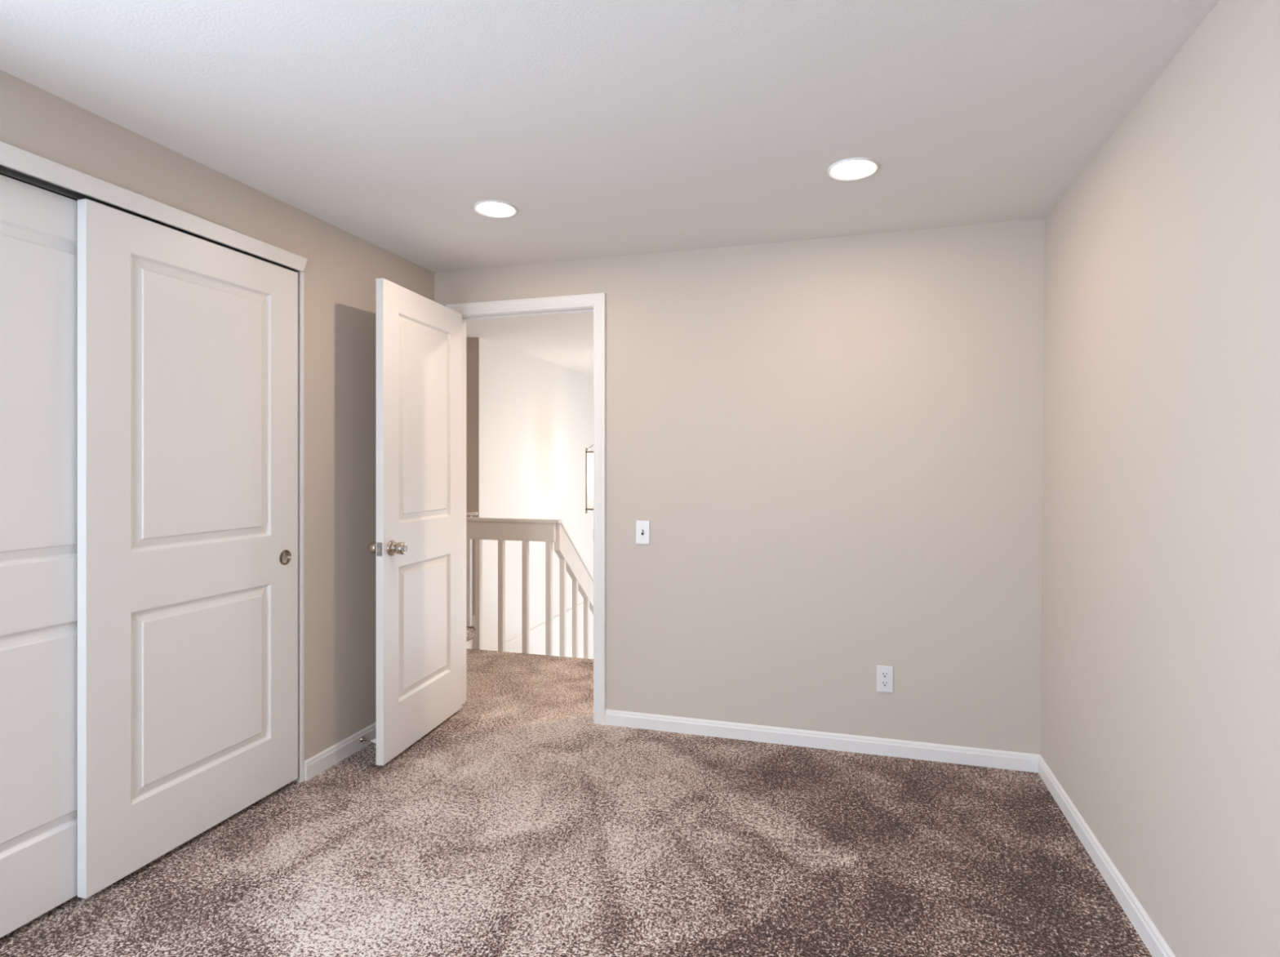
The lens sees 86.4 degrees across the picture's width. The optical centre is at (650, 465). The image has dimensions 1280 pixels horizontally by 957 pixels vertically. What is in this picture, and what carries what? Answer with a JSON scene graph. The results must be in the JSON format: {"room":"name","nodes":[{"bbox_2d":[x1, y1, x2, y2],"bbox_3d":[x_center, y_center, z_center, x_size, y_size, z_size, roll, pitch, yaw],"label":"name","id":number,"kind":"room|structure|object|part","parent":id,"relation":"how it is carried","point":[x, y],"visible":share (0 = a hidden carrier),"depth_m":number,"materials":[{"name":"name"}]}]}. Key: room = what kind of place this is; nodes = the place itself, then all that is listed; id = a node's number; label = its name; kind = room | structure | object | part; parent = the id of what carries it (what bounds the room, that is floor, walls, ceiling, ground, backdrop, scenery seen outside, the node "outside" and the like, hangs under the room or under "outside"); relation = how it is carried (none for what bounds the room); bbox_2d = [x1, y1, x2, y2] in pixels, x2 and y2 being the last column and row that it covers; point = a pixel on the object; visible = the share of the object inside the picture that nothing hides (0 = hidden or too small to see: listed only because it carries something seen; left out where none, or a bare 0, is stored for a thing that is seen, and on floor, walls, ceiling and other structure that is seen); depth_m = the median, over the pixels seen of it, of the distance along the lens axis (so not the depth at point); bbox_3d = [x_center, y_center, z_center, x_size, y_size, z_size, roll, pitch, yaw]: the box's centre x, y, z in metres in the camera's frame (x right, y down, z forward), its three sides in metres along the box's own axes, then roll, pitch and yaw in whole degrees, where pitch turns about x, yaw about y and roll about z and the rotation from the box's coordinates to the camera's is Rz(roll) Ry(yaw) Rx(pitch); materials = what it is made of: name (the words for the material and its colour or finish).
{"room":"empty bedroom","nodes":[
{"label":"empty bedroom","id":0,"kind":"room"},
{"bbox_2d":[0,70,434,780],"bbox_3d":[-1.766,0.124,1.603,0.114,2.286,4.200,0,0,16],"label":"wall","id":1,"kind":"structure","parent":0,"point":[341,271],"depth_m":2.81,"materials":[{"name":"beige paint"}]},
{"bbox_2d":[0,164,297,271],"bbox_3d":[-1.662,-0.781,1.980,0.090,0.023,1.583,0,0,16],"label":"closet track","id":2,"kind":"object","parent":1,"relation":"attached to","point":[4,171],"visible":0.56,"depth_m":1.97,"materials":[{"name":"metal"}]},
{"bbox_2d":[0,174,77,937],"bbox_3d":[-1.725,0.239,1.817,0.037,2.011,0.787,0,0,16],"label":"door","id":3,"kind":"structure","parent":2,"relation":"hanging from","point":[38,227],"depth_m":1.88,"materials":[{"name":"white wood"}]},
{"bbox_2d":[77,198,297,897],"bbox_3d":[-1.530,0.239,2.341,0.037,2.011,0.787,0,0,16],"label":"door","id":4,"kind":"structure","parent":2,"relation":"hanging from","point":[188,344],"depth_m":2.22,"materials":[{"name":"white wood"}]},
{"bbox_3d":[-1.429,0.358,2.655,0.015,0.060,0.060,0,0,16],"label":"finger pull","id":5,"kind":"part","parent":4,"relation":"part of","materials":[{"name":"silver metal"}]},
{"bbox_2d":[293,271,303,782],"bbox_3d":[-1.438,0.246,2.745,0.086,2.041,0.013,0,0,16],"label":"door frame","id":6,"kind":"structure","parent":1,"relation":"attached to","point":[300,274],"depth_m":2.73,"materials":[{"name":"white wood"}]},
{"bbox_2d":[304,721,376,780],"bbox_3d":[-1.264,1.228,3.174,0.012,0.078,0.902,0,0,16],"label":"baseboard","id":7,"kind":"structure","parent":1,"relation":"attached to","point":[323,760],"depth_m":2.91,"materials":[{"name":"white wood"}]},
{"bbox_2d":[360,736,376,742],"bbox_3d":[-1.255,1.225,3.040,0.080,0.025,0.025,0,0,16],"label":"door stop","id":8,"kind":"object","parent":1,"relation":"attached to","point":[362,739],"visible":0.86,"depth_m":3.04,"materials":[{"name":"silver metal"}]},
{"bbox_3d":[-1.259,1.225,3.041,0.052,0.011,0.011,0,0,16],"label":"rod","id":9,"kind":"part","parent":8,"relation":"part of","materials":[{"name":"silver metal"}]},
{"bbox_2d":[466,639,472,648],"bbox_3d":[-0.308,2.077,4.716,5.000,1.380,0.788,0,0,16],"label":"wall","id":10,"kind":"structure","parent":0,"point":[469,642],"depth_m":5.41,"materials":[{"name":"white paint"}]},
{"bbox_2d":[466,516,562,655],"bbox_3d":[-1.085,0.925,4.688,1.002,1.124,0.058,0,0,16],"label":"guard railing","id":11,"kind":"object","parent":10,"relation":"attached to","point":[501,529],"visible":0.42,"depth_m":4.62,"materials":[{"name":"white wood"}]},
{"bbox_3d":[-1.085,0.374,4.688,1.002,0.022,0.058,0,0,16],"label":"cap rail","id":12,"kind":"part","parent":11,"relation":"part of","materials":[{"name":"white wood"}]},
{"bbox_2d":[466,626,475,640],"bbox_3d":[-2.019,1.334,5.551,1.250,0.104,0.130,0,0,16],"label":"floor","id":13,"kind":"structure","parent":0,"point":[470,631],"depth_m":5.38,"materials":[{"name":"brown carpet"}]},
{"bbox_2d":[466,337,479,648],"bbox_3d":[-1.986,0.874,5.614,1.280,3.786,0.010,0,0,16],"label":"wall","id":14,"kind":"structure","parent":0,"point":[472,344],"depth_m":5.45,"materials":[{"name":"beige paint"}]},
{"bbox_2d":[466,538,472,626],"bbox_3d":[-1.448,0.857,5.422,0.044,0.840,0.037,0,0,16],"label":"trim","id":15,"kind":"structure","parent":14,"relation":"attached to","point":[468,541],"depth_m":5.40,"materials":[{"name":"white wood"}]},
{"bbox_2d":[466,511,478,517],"bbox_3d":[-1.728,0.403,5.503,0.757,0.071,0.062,0,0,16],"label":"handrail","id":16,"kind":"object","parent":14,"relation":"attached to","point":[470,513],"visible":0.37,"depth_m":5.38,"materials":[{"name":"white wood"}]},
{"bbox_3d":[-1.734,0.403,5.485,0.757,0.071,0.023,0,0,16],"label":"rail","id":17,"kind":"part","parent":16,"relation":"part of","materials":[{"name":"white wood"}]},
{"bbox_2d":[471,614,475,626],"bbox_3d":[-1.993,1.239,5.605,1.270,0.085,0.012,0,0,16],"label":"baseboard","id":18,"kind":"structure","parent":14,"relation":"attached to","point":[473,616],"depth_m":5.43,"materials":[{"name":"white wood"}]},
{"bbox_2d":[479,337,593,658],"bbox_3d":[-0.946,0.874,7.090,0.145,3.786,3.400,0,0,16],"label":"wall","id":19,"kind":"structure","parent":0,"point":[536,415],"depth_m":6.35,"materials":[{"name":"white paint"}]},
{"bbox_2d":[0,648,1152,956],"bbox_3d":[-1.102,1.327,1.948,5.000,0.120,5.230,0,0,16],"label":"floor","id":20,"kind":"structure","parent":0,"point":[521,824],"depth_m":2.22,"materials":[{"name":"brown carpet"}]},
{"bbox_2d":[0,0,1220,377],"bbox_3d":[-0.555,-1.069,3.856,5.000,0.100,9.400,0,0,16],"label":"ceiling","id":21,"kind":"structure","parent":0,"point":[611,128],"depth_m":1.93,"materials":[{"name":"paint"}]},
{"bbox_2d":[473,200,517,217],"bbox_3d":[-0.617,-1.015,2.707,0.170,0.008,0.170,0,0,16],"label":"recessed light","id":22,"kind":"object","parent":21,"relation":"in","point":[490,208],"visible":1,"depth_m":2.70,"materials":[{"name":"white plastic"}]},
{"bbox_2d":[585,444,593,513],"bbox_3d":[-0.439,-0.284,6.528,0.288,1.471,0.288,0,0,16],"label":"pendant lantern","id":23,"kind":"object","parent":21,"relation":"hanging from","point":[586,449],"visible":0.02,"depth_m":6.43,"materials":[{"name":"silver metal"}]},
{"bbox_2d":[826,157,879,181],"bbox_3d":[0.693,-1.015,2.342,0.170,0.008,0.170,0,0,16],"label":"recessed light","id":24,"kind":"object","parent":21,"relation":"in","point":[854,168],"visible":1,"depth_m":2.34,"materials":[{"name":"white plastic"}]},
{"bbox_2d":[434,218,1044,754],"bbox_3d":[-0.699,0.124,3.534,5.100,2.286,0.100,0,0,16],"label":"wall","id":25,"kind":"structure","parent":0,"point":[830,449],"depth_m":3.06,"materials":[{"name":"beige paint"}]},
{"bbox_2d":[368,278,462,765],"bbox_3d":[-1.061,0.235,3.196,0.162,2.033,0.731,0,0,12],"label":"door","id":26,"kind":"structure","parent":25,"relation":"in","point":[417,547],"depth_m":3.10,"materials":[{"name":"white wood"}]},
{"bbox_3d":[-1.168,0.352,2.915,0.062,0.067,0.067,0,0,12],"label":"knob","id":27,"kind":"part","parent":26,"relation":"part of","materials":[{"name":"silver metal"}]},
{"bbox_3d":[-1.133,0.350,2.846,0.025,0.057,0.001,0,0,12],"label":"latch plate","id":28,"kind":"part","parent":26,"relation":"part of","materials":[{"name":"silver metal"}]},
{"bbox_3d":[-1.073,0.352,2.895,0.062,0.067,0.067,0,0,12],"label":"knob","id":29,"kind":"part","parent":26,"relation":"part of","materials":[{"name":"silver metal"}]},
{"bbox_2d":[446,292,605,724],"bbox_3d":[-0.634,0.211,3.506,0.882,2.110,0.116,0,0,16],"label":"door frame","id":30,"kind":"structure","parent":25,"relation":"attached to","point":[595,303],"depth_m":3.35,"materials":[{"name":"white wood"}]},
{"bbox_2d":[635,520,649,544],"bbox_3d":[-0.041,0.323,3.283,0.070,0.115,0.019,0,0,16],"label":"light switch","id":31,"kind":"object","parent":25,"relation":"attached to","point":[642,526],"visible":1,"depth_m":3.29,"materials":[{"name":"white plastic"}]},
{"bbox_2d":[604,708,1039,772],"bbox_3d":[0.691,1.231,3.076,1.909,0.072,0.012,0,0,16],"label":"baseboard","id":32,"kind":"structure","parent":25,"relation":"attached to","point":[1011,760],"depth_m":3.04,"materials":[{"name":"white wood"}]},
{"bbox_2d":[876,665,893,692],"bbox_3d":[1.023,0.934,2.983,0.070,0.115,0.008,0,0,16],"label":"power outlet","id":33,"kind":"object","parent":25,"relation":"attached to","point":[884,673],"visible":1,"depth_m":2.98,"materials":[{"name":"white plastic"}]},
{"bbox_2d":[880,680,888,686],"bbox_3d":[1.022,0.954,2.980,0.034,0.027,0.002,0,0,16],"label":"receptacle","id":34,"kind":"object","parent":33,"relation":"attached to","point":[883,682],"depth_m":2.98,"materials":[{"name":"plastic"}]},
{"bbox_2d":[880,671,888,677],"bbox_3d":[1.022,0.915,2.980,0.034,0.027,0.002,0,0,16],"label":"receptacle","id":35,"kind":"object","parent":33,"relation":"attached to","point":[883,673],"depth_m":2.98,"materials":[{"name":"plastic"}]},
{"bbox_2d":[1040,0,1279,956],"bbox_3d":[1.095,0.124,0.782,0.133,2.286,4.200,0,0,16],"label":"wall","id":36,"kind":"structure","parent":0,"point":[1160,673],"depth_m":1.67,"materials":[{"name":"beige paint"}]},
{"bbox_2d":[1037,754,1176,956],"bbox_3d":[1.025,1.231,0.802,0.012,0.072,4.200,0,0,16],"label":"baseboard","id":37,"kind":"structure","parent":36,"relation":"attached to","point":[1146,929],"depth_m":2.06,"materials":[{"name":"white wood"}]},
{"bbox_3d":[0.166,2.817,6.370,5.000,0.100,3.970,0,0,16],"label":"floor","id":38,"kind":"structure","parent":0,"visible":0},
{"bbox_2d":[554,522,593,658],"bbox_3d":[-0.331,1.686,5.648,0.057,2.640,2.200,0,0,16],"label":"stair railing","id":39,"kind":"object","parent":38,"relation":"on","point":[571,562],"visible":0.22,"depth_m":4.88,"materials":[{"name":"white wood"}]},
{"bbox_3d":[-0.331,1.253,5.648,0.057,1.774,2.200,0,0,16],"label":"cap rail","id":40,"kind":"part","parent":39,"relation":"part of","materials":[{"name":"white wood"}]}
]}

